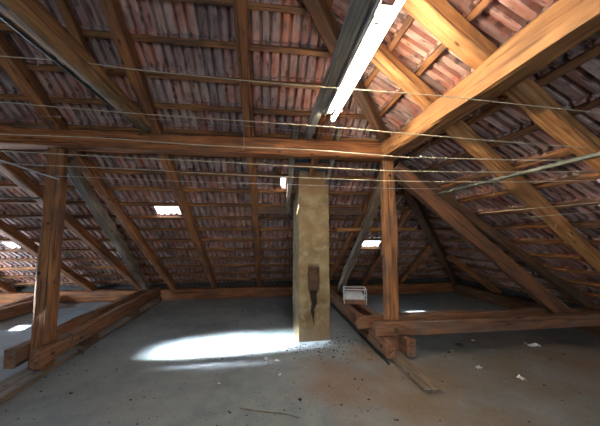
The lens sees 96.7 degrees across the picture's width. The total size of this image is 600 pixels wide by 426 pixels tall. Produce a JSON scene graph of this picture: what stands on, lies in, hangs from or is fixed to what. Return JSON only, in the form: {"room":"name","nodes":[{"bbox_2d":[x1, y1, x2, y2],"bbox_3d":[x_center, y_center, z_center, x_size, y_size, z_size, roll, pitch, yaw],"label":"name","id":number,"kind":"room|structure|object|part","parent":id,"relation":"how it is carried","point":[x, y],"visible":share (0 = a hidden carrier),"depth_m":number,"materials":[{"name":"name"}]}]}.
{"room":"attic","nodes":[
{"label":"attic","id":0,"kind":"room"},
{"bbox_2d":[0,277,453,291],"bbox_3d":[-1.581,2.044,7.340,12.700,0.380,0.250,1,-5,-7],"label":"wall","id":1,"kind":"structure","parent":0,"point":[415,280],"depth_m":7.18,"materials":[{"name":"brown wood"}]},
{"bbox_2d":[59,289,137,302],"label":"wall plate","id":2,"kind":"object","parent":1,"relation":"on","point":[95,295],"depth_m":6.49,"materials":[{"name":"orange wood"}]},
{"bbox_2d":[0,150,141,289],"bbox_3d":[-4.095,-0.767,3.588,0.164,5.008,7.134,0,-5,1],"label":"rafter","id":3,"kind":"object","parent":2,"relation":"on","point":[14,173],"visible":0.73,"depth_m":4.73,"materials":[{"name":"brown wood"}]},
{"bbox_2d":[0,31,176,288],"bbox_3d":[-3.047,-0.836,3.625,0.151,5.146,7.272,0,-5,-4],"label":"rafter","id":4,"kind":"object","parent":2,"relation":"on","point":[16,68],"visible":0.91,"depth_m":3.29,"materials":[{"name":"brown wood"}]},
{"bbox_2d":[99,0,217,287],"bbox_3d":[-1.880,-0.943,3.630,0.162,5.354,7.564,1,-5,-6],"label":"rafter","id":5,"kind":"object","parent":2,"relation":"on","point":[114,18],"visible":0.87,"depth_m":3.11,"materials":[{"name":"brown wood"}]},
{"bbox_2d":[0,290,599,425],"bbox_3d":[-0.755,1.698,1.075,13.200,0.001,13.000,1,-5,-7],"label":"floor","id":6,"kind":"structure","parent":0,"point":[101,395],"depth_m":3.09,"materials":[{"name":"grey concrete"}]},
{"bbox_2d":[0,300,33,320],"bbox_3d":[-5.540,1.861,4.361,0.165,0.230,3.900,1,-5,-7],"label":"beam","id":7,"kind":"structure","parent":6,"relation":"on","point":[7,312],"depth_m":5.26,"materials":[{"name":"wood"}]},
{"bbox_2d":[0,291,33,304],"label":"wall plate","id":8,"kind":"object","parent":7,"relation":"on","point":[5,297],"depth_m":6.28,"materials":[{"name":"orange wood"}]},
{"bbox_2d":[0,279,15,292],"bbox_3d":[-6.624,-0.599,3.517,0.165,4.660,6.562,1,-5,-7],"label":"rafter","id":9,"kind":"object","parent":8,"relation":"on","point":[4,286],"visible":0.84,"depth_m":6.29,"materials":[{"name":"brown wood"}]},
{"bbox_2d":[0,219,97,289],"bbox_3d":[-5.261,-0.587,3.687,0.168,4.652,6.628,0,-5,1],"label":"rafter","id":10,"kind":"object","parent":8,"relation":"on","point":[6,229],"visible":0.72,"depth_m":5.16,"materials":[{"name":"brown wood"}]},
{"bbox_2d":[0,296,33,307],"bbox_3d":[-5.848,1.857,4.323,0.163,0.231,3.900,1,-5,-7],"label":"beam","id":11,"kind":"structure","parent":6,"relation":"on","point":[30,297],"depth_m":5.67,"materials":[{"name":"wood"}]},
{"bbox_2d":[0,300,161,404],"bbox_3d":[-3.111,1.872,3.448,0.362,0.070,6.101,1,-5,-8],"label":"plank","id":12,"kind":"object","parent":6,"relation":"on","point":[14,384],"visible":0.54,"depth_m":3.08,"materials":[{"name":"brown wood"}]},
{"bbox_2d":[28,147,68,369],"bbox_3d":[-3.069,0.502,3.275,0.209,2.642,0.185,1,-5,-7],"label":"timber post","id":13,"kind":"object","parent":12,"relation":"on","point":[48,269],"visible":0.94,"depth_m":3.23,"materials":[{"name":"wood"}]},
{"bbox_2d":[0,197,42,198],"bbox_3d":[-3.784,-0.194,3.400,1.366,0.047,0.026,0,-5,1],"label":"rod","id":14,"kind":"object","parent":13,"relation":"attached to","point":[0,197],"visible":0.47,"depth_m":3.39,"materials":[{"name":"grey metal"}]},
{"bbox_2d":[0,159,58,179],"bbox_3d":[-3.377,-0.584,3.046,1.051,0.347,0.087,1,-5,-14],"label":"cable","id":15,"kind":"object","parent":13,"relation":"attached to","point":[0,159],"visible":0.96,"depth_m":3.07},
{"bbox_2d":[3,289,146,368],"bbox_3d":[-3.464,1.750,4.689,0.134,0.228,3.582,1,-5,-9],"label":"beam","id":16,"kind":"structure","parent":13,"relation":"attached to","point":[14,356],"depth_m":3.71,"materials":[{"name":"wood"}]},
{"bbox_2d":[67,157,149,290],"bbox_3d":[-3.326,0.518,4.872,0.154,2.315,2.992,1,-5,-9],"label":"brace","id":17,"kind":"object","parent":13,"relation":"attached to","point":[83,187],"visible":0.96,"depth_m":4.38,"materials":[{"name":"wood"}]},
{"bbox_2d":[0,125,396,161],"bbox_3d":[-2.913,-0.919,3.356,8.620,0.253,0.240,1,-5,-7],"label":"purlin","id":18,"kind":"object","parent":13,"relation":"on","point":[6,141],"visible":0.96,"depth_m":3.45,"materials":[{"name":"orange wood"}]},
{"bbox_2d":[0,0,151,132],"bbox_3d":[-1.574,-1.387,0.480,0.271,0.272,6.100,1,-5,-7],"label":"beam","id":19,"kind":"structure","parent":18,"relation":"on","point":[31,16],"depth_m":1.96,"materials":[{"name":"brown wood"}]},
{"bbox_2d":[0,13,114,109],"bbox_3d":[-1.809,-1.286,1.099,0.040,0.033,3.600,1,-5,-6],"label":"cable","id":20,"kind":"object","parent":19,"relation":"attached to","point":[2,17],"visible":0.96,"depth_m":2.03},
{"bbox_2d":[55,116,376,139],"bbox_3d":[-0.959,-1.058,3.309,4.078,0.135,0.004,1,-5,-7],"label":"clothesline","id":21,"kind":"object","parent":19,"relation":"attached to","point":[55,116],"visible":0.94,"depth_m":3.30,"materials":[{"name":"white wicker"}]},
{"bbox_2d":[0,56,599,112],"bbox_3d":[-0.427,-1.014,2.029,5.137,0.699,0.007,0,-5,4],"label":"clothesline","id":22,"kind":"object","parent":19,"relation":"attached to","point":[0,56],"visible":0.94,"depth_m":1.98,"materials":[{"name":"beige wicker"}]},
{"bbox_2d":[309,113,325,176],"bbox_3d":[0.238,-0.942,3.865,0.105,0.707,0.900,1,-5,-7],"label":"rafter","id":23,"kind":"object","parent":18,"relation":"on","point":[319,130],"visible":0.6,"depth_m":3.65,"materials":[{"name":"brown wood"}]},
{"bbox_2d":[304,0,371,138],"bbox_3d":[0.401,-1.268,1.231,0.100,0.132,5.120,1,-5,-7],"label":"board","id":24,"kind":"object","parent":18,"relation":"on","point":[357,10],"visible":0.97,"depth_m":1.97,"materials":[{"name":"wood"}]},
{"bbox_2d":[324,0,404,124],"bbox_3d":[0.432,-1.143,2.301,0.213,0.100,2.052,1,-5,-7],"label":"lamp","id":25,"kind":"object","parent":24,"relation":"attached to","point":[378,18],"visible":1,"depth_m":1.88,"materials":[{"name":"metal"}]},
{"bbox_2d":[381,0,599,159],"bbox_3d":[1.674,-1.174,0.410,0.264,0.273,7.200,1,-5,-7],"label":"purlin","id":26,"kind":"object","parent":18,"relation":"attached to","point":[566,24],"visible":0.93,"depth_m":1.81,"materials":[{"name":"brown wood"}]},
{"bbox_2d":[62,176,420,188],"bbox_3d":[-0.396,-0.390,3.524,5.142,0.061,0.006,1,-5,-7],"label":"clothesline","id":27,"kind":"object","parent":13,"relation":"attached to","point":[62,176],"visible":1,"depth_m":3.49,"materials":[{"name":"grey"}]},
{"bbox_2d":[78,333,98,343],"bbox_3d":[-3.180,1.833,3.898,0.380,0.096,0.120,1,-5,-7],"label":"block","id":28,"kind":"object","parent":12,"relation":"on","point":[94,338],"visible":0.48,"depth_m":3.86,"materials":[{"name":"brown wood"}]},
{"bbox_2d":[30,287,160,367],"bbox_3d":[-3.154,1.751,4.708,0.160,0.234,3.622,1,-5,-9],"label":"beam","id":29,"kind":"structure","parent":28,"relation":"on","point":[40,356],"depth_m":3.74,"materials":[{"name":"wood"}]},
{"bbox_2d":[57,332,72,355],"bbox_3d":[-2.947,1.636,3.337,0.172,0.266,0.090,1,-5,-7],"label":"cable loop","id":30,"kind":"object","parent":29,"relation":"attached to","point":[66,332],"visible":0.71,"depth_m":3.34,"materials":[{"name":"black rubber"}]},
{"bbox_2d":[159,285,292,299],"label":"wall plate","id":31,"kind":"object","parent":6,"relation":"on","point":[274,290],"depth_m":6.88,"materials":[{"name":"orange wood"}]},
{"bbox_2d":[233,0,261,286],"bbox_3d":[-0.690,-1.050,3.635,0.147,5.568,7.861,1,-5,-6],"label":"rafter","id":32,"kind":"object","parent":31,"relation":"on","point":[240,7],"visible":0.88,"depth_m":3.18,"materials":[{"name":"brown wood"}]},
{"bbox_2d":[240,408,299,418],"bbox_3d":[-0.277,1.803,2.417,0.574,0.012,0.030,-1,-5,13],"label":"stick","id":33,"kind":"object","parent":6,"relation":"on","point":[240,408],"visible":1,"depth_m":2.41,"materials":[{"name":"brown wood"}]},
{"bbox_2d":[6,296,592,425],"bbox_3d":[0.389,1.953,4.119,8.216,0.019,5.197,1,-5,-7],"label":"crumbs","id":34,"kind":"object","parent":6,"relation":"on","point":[449,296],"visible":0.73,"depth_m":3.55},
{"bbox_2d":[293,171,329,341],"bbox_3d":[0.173,0.184,4.484,0.498,3.600,0.606,1,-5,-11],"label":"chimney","id":35,"kind":"object","parent":6,"relation":"on","point":[311,287],"visible":0.8,"depth_m":4.19,"materials":[{"name":"paint"}]},
{"bbox_3d":[0.214,1.018,4.143,0.170,0.360,0.040,1,-5,-11],"label":"hatch frame","id":36,"kind":"part","parent":35,"relation":"part of","materials":[{"name":"wood"}]},
{"bbox_3d":[0.215,1.017,4.141,0.124,0.316,0.020,1,-5,-11],"label":"hatch door","id":37,"kind":"part","parent":35,"relation":"part of","materials":[{"name":"brown metal"}]},
{"bbox_2d":[330,303,389,364],"bbox_3d":[0.864,2.028,5.091,0.032,0.024,3.600,1,-5,-8],"label":"plank","id":38,"kind":"object","parent":6,"relation":"on","point":[346,320],"visible":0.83,"depth_m":4.09,"materials":[{"name":"brown wood"}]},
{"bbox_2d":[345,283,382,293],"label":"wall plate","id":39,"kind":"object","parent":6,"relation":"on","point":[371,288],"depth_m":7.34,"materials":[{"name":"orange wood"}]},
{"bbox_2d":[329,173,378,282],"bbox_3d":[1.050,0.669,5.904,0.115,2.521,3.520,1,-5,-10],"label":"rafter","id":40,"kind":"object","parent":39,"relation":"on","point":[358,221],"visible":0.6,"depth_m":5.71,"materials":[{"name":"orange wood"}]},
{"bbox_2d":[256,207,363,214],"bbox_3d":[0.256,-0.032,4.955,2.120,0.125,0.130,1,-5,-7],"label":"header board","id":41,"kind":"object","parent":40,"relation":"attached to","point":[261,210],"visible":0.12,"depth_m":4.92,"materials":[{"name":"brown wood"}]},
{"bbox_2d":[285,121,298,212],"bbox_3d":[-0.148,-0.614,4.219,0.100,1.142,1.521,1,-5,-7],"label":"rafter","id":42,"kind":"object","parent":41,"relation":"on","point":[294,134],"visible":0.8,"depth_m":4.14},
{"bbox_2d":[289,163,333,168],"bbox_3d":[0.172,-0.725,4.108,0.690,0.085,0.064,1,-5,-7],"label":"header board","id":43,"kind":"object","parent":42,"relation":"attached to","point":[296,164],"visible":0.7,"depth_m":4.08,"materials":[{"name":"orange wood"}]},
{"bbox_2d":[325,124,342,183],"bbox_3d":[0.451,-0.615,4.290,0.079,1.122,1.510,1,-5,-7],"label":"rafter","id":44,"kind":"object","parent":41,"relation":"on","point":[338,131],"visible":0.3,"depth_m":3.98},
{"bbox_2d":[361,205,413,283],"bbox_3d":[1.966,0.959,6.345,0.130,2.027,2.821,1,-5,-7],"label":"rafter","id":45,"kind":"object","parent":39,"relation":"on","point":[408,213],"visible":0.6,"depth_m":6.38,"materials":[{"name":"brown wood"}]},
{"bbox_2d":[338,290,415,356],"bbox_3d":[1.232,1.881,5.109,0.145,0.241,3.380,1,-5,-7],"label":"beam","id":46,"kind":"structure","parent":6,"relation":"on","point":[407,344],"depth_m":3.54,"materials":[{"name":"wood"}]},
{"bbox_2d":[356,307,599,328],"bbox_3d":[2.806,1.581,4.076,4.000,0.184,0.140,1,-5,-7],"label":"tie beam","id":47,"kind":"structure","parent":46,"relation":"on","point":[362,321],"depth_m":3.98,"materials":[{"name":"brown wood"}]},
{"bbox_2d":[330,300,444,394],"bbox_3d":[1.069,1.992,4.796,0.244,0.054,4.241,1,-5,-8],"label":"plank","id":48,"kind":"object","parent":6,"relation":"on","point":[400,361],"visible":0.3,"depth_m":3.02,"materials":[{"name":"brown wood"}]},
{"bbox_2d":[330,288,395,358],"bbox_3d":[0.935,1.873,5.053,0.151,0.251,3.420,1,-5,-7],"label":"beam","id":49,"kind":"structure","parent":48,"relation":"on","point":[386,345],"depth_m":3.96,"materials":[{"name":"wood"}]},
{"bbox_2d":[343,286,366,304],"bbox_3d":[1.096,1.646,5.355,0.442,0.290,0.302,-1,-5,7],"label":"wire crate","id":50,"kind":"object","parent":49,"relation":"on","point":[349,297],"visible":1,"depth_m":5.23,"materials":[{"name":"white metal"}]},
{"bbox_2d":[372,312,599,335],"bbox_3d":[2.906,1.549,3.756,3.880,0.189,0.158,1,-5,-7],"label":"tie beam","id":51,"kind":"structure","parent":49,"relation":"on","point":[431,326],"depth_m":3.66,"materials":[{"name":"wood"}]},
{"bbox_2d":[380,160,399,349],"bbox_3d":[1.276,0.547,3.809,0.191,2.641,0.173,1,-5,-7],"label":"timber post","id":52,"kind":"object","parent":48,"relation":"on","point":[389,223],"visible":0.86,"depth_m":3.76,"materials":[{"name":"brown wood"}]},
{"bbox_2d":[338,171,379,290],"bbox_3d":[1.156,0.569,5.251,0.161,2.402,2.706,1,-5,-7],"label":"brace","id":53,"kind":"object","parent":52,"relation":"attached to","point":[374,202],"visible":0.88,"depth_m":4.95,"materials":[{"name":"wood"}]},
{"bbox_2d":[336,227,415,231],"bbox_3d":[1.483,0.316,5.081,1.746,0.096,0.062,1,-5,-19],"label":"batten","id":54,"kind":"object","parent":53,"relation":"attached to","point":[353,229],"visible":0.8,"depth_m":5.02,"materials":[{"name":"brown wood"}]},
{"bbox_2d":[394,161,574,312],"bbox_3d":[2.726,0.464,4.001,2.849,2.415,0.148,1,-5,-7],"label":"brace","id":55,"kind":"object","parent":52,"relation":"attached to","point":[454,219],"visible":0.94,"depth_m":3.94,"materials":[{"name":"brown wood"}]},
{"bbox_2d":[398,282,452,293],"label":"wall plate","id":56,"kind":"object","parent":6,"relation":"on","point":[426,287],"depth_m":7.55,"materials":[{"name":"orange wood"}]},
{"bbox_2d":[398,243,433,283],"bbox_3d":[2.990,1.400,6.991,0.139,1.270,1.717,1,-5,-7],"label":"rafter","id":57,"kind":"object","parent":56,"relation":"on","point":[428,249],"visible":0.91,"depth_m":6.80,"materials":[{"name":"brown wood"}]},
{"bbox_2d":[454,283,541,308],"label":"wall plate","id":58,"kind":"object","parent":6,"relation":"on","point":[506,301],"depth_m":6.23,"materials":[{"name":"brown wood"}]},
{"bbox_2d":[446,253,501,293],"bbox_3d":[4.172,1.477,6.410,1.367,1.015,0.126,1,-5,-8],"label":"rafter","id":59,"kind":"object","parent":58,"relation":"on","point":[450,257],"visible":0.98,"depth_m":6.36,"materials":[{"name":"brown wood"}]},
{"bbox_2d":[370,43,599,272],"bbox_3d":[2.860,-0.017,3.119,4.882,3.436,0.178,1,-5,-16],"label":"rafter","id":60,"kind":"object","parent":58,"relation":"on","point":[383,59],"visible":0.79,"depth_m":2.88,"materials":[{"name":"brown wood"}]},
{"bbox_2d":[392,0,599,174],"bbox_3d":[2.595,-0.359,2.210,5.584,3.965,0.199,1,-5,-10],"label":"rafter","id":61,"kind":"object","parent":58,"relation":"on","point":[440,18],"visible":0.82,"depth_m":2.04,"materials":[{"name":"brown wood"}]},
{"bbox_2d":[1,134,563,160],"bbox_3d":[-0.681,-0.676,2.605,6.627,0.526,0.024,0,-5,6],"label":"clothesline","id":62,"kind":"object","parent":61,"relation":"attached to","point":[1,134],"visible":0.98,"depth_m":2.52,"materials":[{"name":"beige fabric"}]},
{"bbox_2d":[1,102,586,147],"bbox_3d":[-0.698,-0.863,2.468,6.300,0.789,0.008,-1,-5,6],"label":"clothesline","id":63,"kind":"object","parent":61,"relation":"attached to","point":[1,102],"visible":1,"depth_m":2.37,"materials":[{"name":"beige wicker"}]},
{"bbox_2d":[408,165,599,307],"bbox_3d":[3.360,0.537,4.277,3.518,2.530,0.150,1,-5,-7],"label":"rafter","id":64,"kind":"object","parent":58,"relation":"on","point":[479,223],"visible":0.79,"depth_m":4.23,"materials":[{"name":"brown wood"}]},
{"bbox_2d":[524,342,540,346],"bbox_3d":[3.396,1.905,3.896,0.184,0.064,0.110,-1,-5,12],"label":"paper scrap","id":65,"kind":"object","parent":6,"relation":"on","point":[532,344],"visible":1,"depth_m":3.86,"materials":[{"name":"white paper"}]},
{"bbox_2d":[572,326,599,335],"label":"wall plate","id":66,"kind":"object","parent":6,"relation":"on","point":[595,330],"depth_m":4.38,"materials":[{"name":"brown wood"}]},
{"bbox_2d":[0,0,599,303],"bbox_3d":[-0.781,-1.432,1.387,12.853,5.768,12.710,1,-5,-7],"label":"ceiling","id":67,"kind":"structure","parent":0,"point":[166,18],"depth_m":3.35,"materials":[{"name":"ceramic"}]},
{"bbox_2d":[54,0,95,60],"bbox_3d":[-2.079,-2.530,1.726,0.093,2.125,2.964,1,-5,-7],"label":"rafter","id":68,"kind":"object","parent":67,"relation":"attached to","point":[63,7],"visible":0.46,"depth_m":2.53,"materials":[{"name":"brown wood"}]},
{"bbox_2d":[0,62,321,89],"bbox_3d":[-3.218,-1.587,2.845,7.975,0.080,0.079,1,-5,-7],"label":"batten","id":69,"kind":"object","parent":67,"relation":"attached to","point":[31,66],"visible":0.48,"depth_m":3.06,"materials":[{"name":"brown wood"}]},
{"bbox_2d":[0,22,331,57],"bbox_3d":[-3.332,-1.826,2.547,7.672,0.082,0.080,1,-5,-7],"label":"batten","id":70,"kind":"object","parent":67,"relation":"attached to","point":[3,26],"visible":0.69,"depth_m":2.81,"materials":[{"name":"brown wood"}]},
{"bbox_2d":[0,93,366,119],"bbox_3d":[-3.105,-1.349,3.145,8.278,0.084,0.079,1,-5,-7],"label":"batten","id":71,"kind":"object","parent":67,"relation":"attached to","point":[56,99],"visible":0.66,"depth_m":3.35,"materials":[{"name":"brown wood"}]},
{"bbox_2d":[0,166,375,179],"bbox_3d":[-2.766,-0.630,4.048,9.187,0.077,0.084,1,-5,-7],"label":"batten","id":72,"kind":"object","parent":67,"relation":"attached to","point":[38,169],"visible":0.59,"depth_m":4.18,"materials":[{"name":"brown wood"}]},
{"bbox_2d":[0,121,378,142],"bbox_3d":[-2.992,-1.109,3.447,8.581,0.079,0.085,1,-5,-7],"label":"batten","id":73,"kind":"object","parent":67,"relation":"attached to","point":[7,123],"visible":0.56,"depth_m":3.60,"materials":[{"name":"brown wood"}]},
{"bbox_2d":[0,149,379,162],"bbox_3d":[-2.879,-0.869,3.747,8.884,0.080,0.088,1,-5,-7],"label":"batten","id":74,"kind":"object","parent":67,"relation":"attached to","point":[41,150],"visible":0.26,"depth_m":3.89,"materials":[{"name":"brown wood"}]},
{"bbox_2d":[0,184,403,195],"bbox_3d":[-2.652,-0.393,4.347,9.490,0.081,0.083,1,-5,-7],"label":"batten","id":75,"kind":"object","parent":67,"relation":"attached to","point":[2,186],"visible":0.56,"depth_m":4.45,"materials":[{"name":"brown wood"}]},
{"bbox_2d":[0,200,406,209],"bbox_3d":[-2.539,-0.155,4.648,9.793,0.080,0.080,1,-5,-7],"label":"batten","id":76,"kind":"object","parent":67,"relation":"attached to","point":[103,203],"visible":0.65,"depth_m":4.68,"materials":[{"name":"brown wood"}]},
{"bbox_2d":[0,214,417,220],"bbox_3d":[-2.426,0.084,4.945,10.096,0.080,0.083,1,-5,-7],"label":"batten","id":77,"kind":"object","parent":67,"relation":"attached to","point":[31,216],"visible":0.61,"depth_m":4.95,"materials":[{"name":"brown wood"}]},
{"bbox_2d":[0,247,424,251],"bbox_3d":[-2.087,0.799,5.848,11.005,0.077,0.083,1,-5,-7],"label":"batten","id":78,"kind":"object","parent":67,"relation":"attached to","point":[267,248],"visible":0.6,"depth_m":5.85,"materials":[{"name":"brown wood"}]},
{"bbox_2d":[0,238,428,241],"bbox_3d":[-2.200,0.561,5.546,10.702,0.081,0.083,1,-5,-7],"label":"batten","id":79,"kind":"object","parent":67,"relation":"attached to","point":[1,239],"visible":0.56,"depth_m":5.57,"materials":[{"name":"brown wood"}]},
{"bbox_2d":[0,255,436,261],"bbox_3d":[-1.973,1.038,6.146,11.308,0.079,0.084,1,-5,-7],"label":"batten","id":80,"kind":"object","parent":67,"relation":"attached to","point":[332,256],"visible":0.68,"depth_m":6.06,"materials":[{"name":"brown wood"}]},
{"bbox_2d":[13,227,423,231],"bbox_3d":[-2.313,0.320,5.246,10.399,0.078,0.083,1,-5,-7],"label":"batten","id":81,"kind":"object","parent":67,"relation":"attached to","point":[16,228],"visible":0.46,"depth_m":5.21,"materials":[{"name":"brown wood"}]},
{"bbox_2d":[0,262,440,270],"bbox_3d":[-1.861,1.277,6.448,11.611,0.080,0.081,1,-5,-7],"label":"batten","id":82,"kind":"object","parent":67,"relation":"attached to","point":[398,263],"visible":0.62,"depth_m":6.37,"materials":[{"name":"brown wood"}]},
{"bbox_2d":[0,268,444,277],"bbox_3d":[-1.747,1.515,6.749,11.914,0.081,0.088,1,-5,-7],"label":"batten","id":83,"kind":"object","parent":67,"relation":"attached to","point":[427,269],"visible":0.65,"depth_m":6.66,"materials":[{"name":"brown wood"}]},
{"bbox_2d":[6,274,447,284],"bbox_3d":[-1.634,1.752,7.048,12.217,0.081,0.084,1,-5,-7],"label":"batten","id":84,"kind":"object","parent":67,"relation":"attached to","point":[441,275],"visible":0.67,"depth_m":6.98,"materials":[{"name":"brown wood"}]},
{"bbox_2d":[168,0,308,14],"bbox_3d":[-3.445,-2.064,2.246,7.369,0.079,0.081,1,-5,-7],"label":"batten","id":85,"kind":"object","parent":67,"relation":"attached to","point":[228,3],"visible":0.7,"depth_m":2.61,"materials":[{"name":"brown wood"}]},
{"bbox_2d":[272,167,281,189],"bbox_3d":[-0.391,-0.543,4.477,0.145,0.341,0.474,1,-5,-8],"label":"board","id":86,"kind":"object","parent":67,"relation":"attached to","point":[276,182],"visible":0.71,"depth_m":4.46,"materials":[{"name":"brown wood"}]},
{"bbox_2d":[326,0,332,8],"bbox_3d":[0.474,-2.177,0.963,0.087,0.078,3.419,1,-5,-7],"label":"batten","id":87,"kind":"object","parent":67,"relation":"attached to","point":[329,2],"visible":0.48,"depth_m":2.56,"materials":[{"name":"brown wood"}]},
{"bbox_2d":[302,0,457,284],"bbox_3d":[1.440,-0.822,4.116,0.172,5.249,10.340,-4,-6,38],"label":"rafter","id":88,"kind":"object","parent":67,"relation":"attached to","point":[322,16],"visible":0.7,"depth_m":3.37,"materials":[{"name":"brown wood"}]},
{"bbox_2d":[523,211,599,217],"bbox_3d":[2.451,0.015,2.503,0.604,0.044,0.006,-4,-6,41],"label":"wire","id":89,"kind":"object","parent":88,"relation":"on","point":[594,211],"visible":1,"depth_m":2.49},
{"bbox_2d":[364,15,414,87],"bbox_3d":[1.047,-1.716,1.301,0.084,0.088,4.025,1,-5,-7],"label":"batten","id":90,"kind":"object","parent":67,"relation":"attached to","point":[410,19],"visible":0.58,"depth_m":2.46,"materials":[{"name":"brown wood"}]},
{"bbox_2d":[378,0,492,116],"bbox_3d":[1.327,-1.491,1.470,0.082,0.087,4.328,1,-5,-7],"label":"batten","id":91,"kind":"object","parent":67,"relation":"attached to","point":[473,14],"visible":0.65,"depth_m":2.38,"materials":[{"name":"brown wood"}]},
{"bbox_2d":[401,43,599,161],"bbox_3d":[1.891,-1.035,1.807,0.086,0.086,4.934,1,-5,-7],"label":"batten","id":92,"kind":"object","parent":67,"relation":"attached to","point":[594,51],"visible":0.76,"depth_m":2.04,"materials":[{"name":"brown wood"}]},
{"bbox_2d":[421,97,599,174],"bbox_3d":[2.173,-0.810,1.976,0.084,0.081,5.237,1,-5,-7],"label":"batten","id":93,"kind":"object","parent":67,"relation":"attached to","point":[586,106],"visible":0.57,"depth_m":2.58,"materials":[{"name":"brown wood"}]},
{"bbox_2d":[422,172,599,208],"bbox_3d":[2.737,-0.354,2.313,0.082,0.084,5.843,1,-5,-7],"label":"batten","id":94,"kind":"object","parent":67,"relation":"attached to","point":[593,175],"visible":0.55,"depth_m":2.88,"materials":[{"name":"brown wood"}]},
{"bbox_2d":[1,151,595,172],"bbox_3d":[-0.635,-0.545,2.653,6.740,0.412,0.010,0,-5,5],"label":"clothesline","id":95,"kind":"object","parent":94,"relation":"attached to","point":[1,151],"visible":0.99,"depth_m":2.57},
{"bbox_2d":[435,151,599,194],"bbox_3d":[2.248,-0.447,1.935,0.040,0.042,4.200,1,-5,-7],"label":"pole","id":96,"kind":"object","parent":95,"relation":"on","point":[596,154],"visible":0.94,"depth_m":2.46,"materials":[{"name":"grey metal"}]},
{"bbox_3d":[2.109,-0.301,2.917,0.032,0.236,0.006,1,-5,-7],"label":"wire hook","id":97,"kind":"object","parent":96,"relation":"hanging from","visible":0},
{"bbox_2d":[483,202,599,212],"bbox_3d":[2.276,-0.049,2.562,0.924,0.049,0.006,-4,-7,42],"label":"wire","id":98,"kind":"object","parent":97,"relation":"hanging from","point":[595,202],"visible":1,"depth_m":2.53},
{"bbox_2d":[0,162,599,181],"bbox_3d":[-0.621,-0.452,2.679,6.802,0.378,0.008,0,-5,5],"label":"clothesline","id":99,"kind":"object","parent":94,"relation":"attached to","point":[0,162],"visible":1,"depth_m":2.62,"materials":[{"name":"beige wicker"}]},
{"bbox_2d":[429,198,599,220],"bbox_3d":[3.013,-0.131,2.482,0.083,0.086,6.146,1,-5,-7],"label":"batten","id":100,"kind":"object","parent":67,"relation":"attached to","point":[592,201],"visible":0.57,"depth_m":3.40,"materials":[{"name":"brown wood"}]},
{"bbox_2d":[443,247,585,260],"bbox_3d":[3.864,0.553,2.988,0.094,0.085,7.055,1,-5,-7],"label":"batten","id":101,"kind":"object","parent":67,"relation":"attached to","point":[543,255],"visible":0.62,"depth_m":4.10,"materials":[{"name":"brown wood"}]},
{"bbox_2d":[433,220,599,231],"bbox_3d":[3.299,0.096,2.651,0.088,0.083,6.449,1,-5,-7],"label":"batten","id":102,"kind":"object","parent":67,"relation":"attached to","point":[576,224],"visible":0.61,"depth_m":3.58,"materials":[{"name":"brown wood"}]},
{"bbox_2d":[438,138,599,188],"bbox_3d":[2.452,-0.583,2.144,0.084,0.081,5.540,1,-5,-7],"label":"batten","id":103,"kind":"object","parent":67,"relation":"attached to","point":[556,154],"visible":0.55,"depth_m":2.83,"materials":[{"name":"brown wood"}]},
{"bbox_2d":[439,238,599,245],"bbox_3d":[3.581,0.326,2.819,0.082,0.081,6.752,1,-5,-7],"label":"batten","id":104,"kind":"object","parent":67,"relation":"attached to","point":[526,241],"visible":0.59,"depth_m":3.88,"materials":[{"name":"brown wood"}]},
{"bbox_2d":[446,255,599,275],"bbox_3d":[4.143,0.778,3.157,0.085,0.086,7.358,1,-5,-7],"label":"batten","id":105,"kind":"object","parent":67,"relation":"attached to","point":[522,264],"visible":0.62,"depth_m":4.16,"materials":[{"name":"brown wood"}]},
{"bbox_2d":[449,262,599,287],"bbox_3d":[4.425,1.009,3.325,0.098,0.080,7.661,1,-5,-7],"label":"batten","id":106,"kind":"object","parent":67,"relation":"attached to","point":[579,282],"visible":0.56,"depth_m":4.37,"materials":[{"name":"brown wood"}]},
{"bbox_2d":[452,268,599,297],"bbox_3d":[4.701,1.237,3.493,0.090,0.080,7.964,1,-5,-7],"label":"batten","id":107,"kind":"object","parent":67,"relation":"attached to","point":[457,270],"visible":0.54,"depth_m":5.61,"materials":[{"name":"brown wood"}]},
{"bbox_2d":[455,275,599,305],"bbox_3d":[4.991,1.462,3.663,0.091,0.086,8.267,1,-5,-7],"label":"batten","id":108,"kind":"object","parent":67,"relation":"attached to","point":[463,277],"visible":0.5,"depth_m":5.97,"materials":[{"name":"brown wood"}]},
{"bbox_2d":[294,159,327,171],"bbox_3d":[0.192,-0.842,4.075,0.580,0.307,0.430,1,-5,-7],"label":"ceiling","id":109,"kind":"structure","parent":0,"point":[325,161],"depth_m":4.14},
{"bbox_2d":[332,12,456,277],"bbox_3d":[1.267,-1.276,3.933,0.280,5.886,11.508,-4,-6,38],"label":"roof","id":110,"kind":"structure","parent":0,"point":[336,16],"depth_m":3.50,"materials":[{"name":"ceramic"}]},
{"bbox_2d":[457,278,580,306],"bbox_3d":[5.513,1.581,1.939,0.250,0.380,12.750,1,-5,-7],"label":"wall","id":111,"kind":"structure","parent":0,"point":[519,294],"depth_m":6.21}
]}

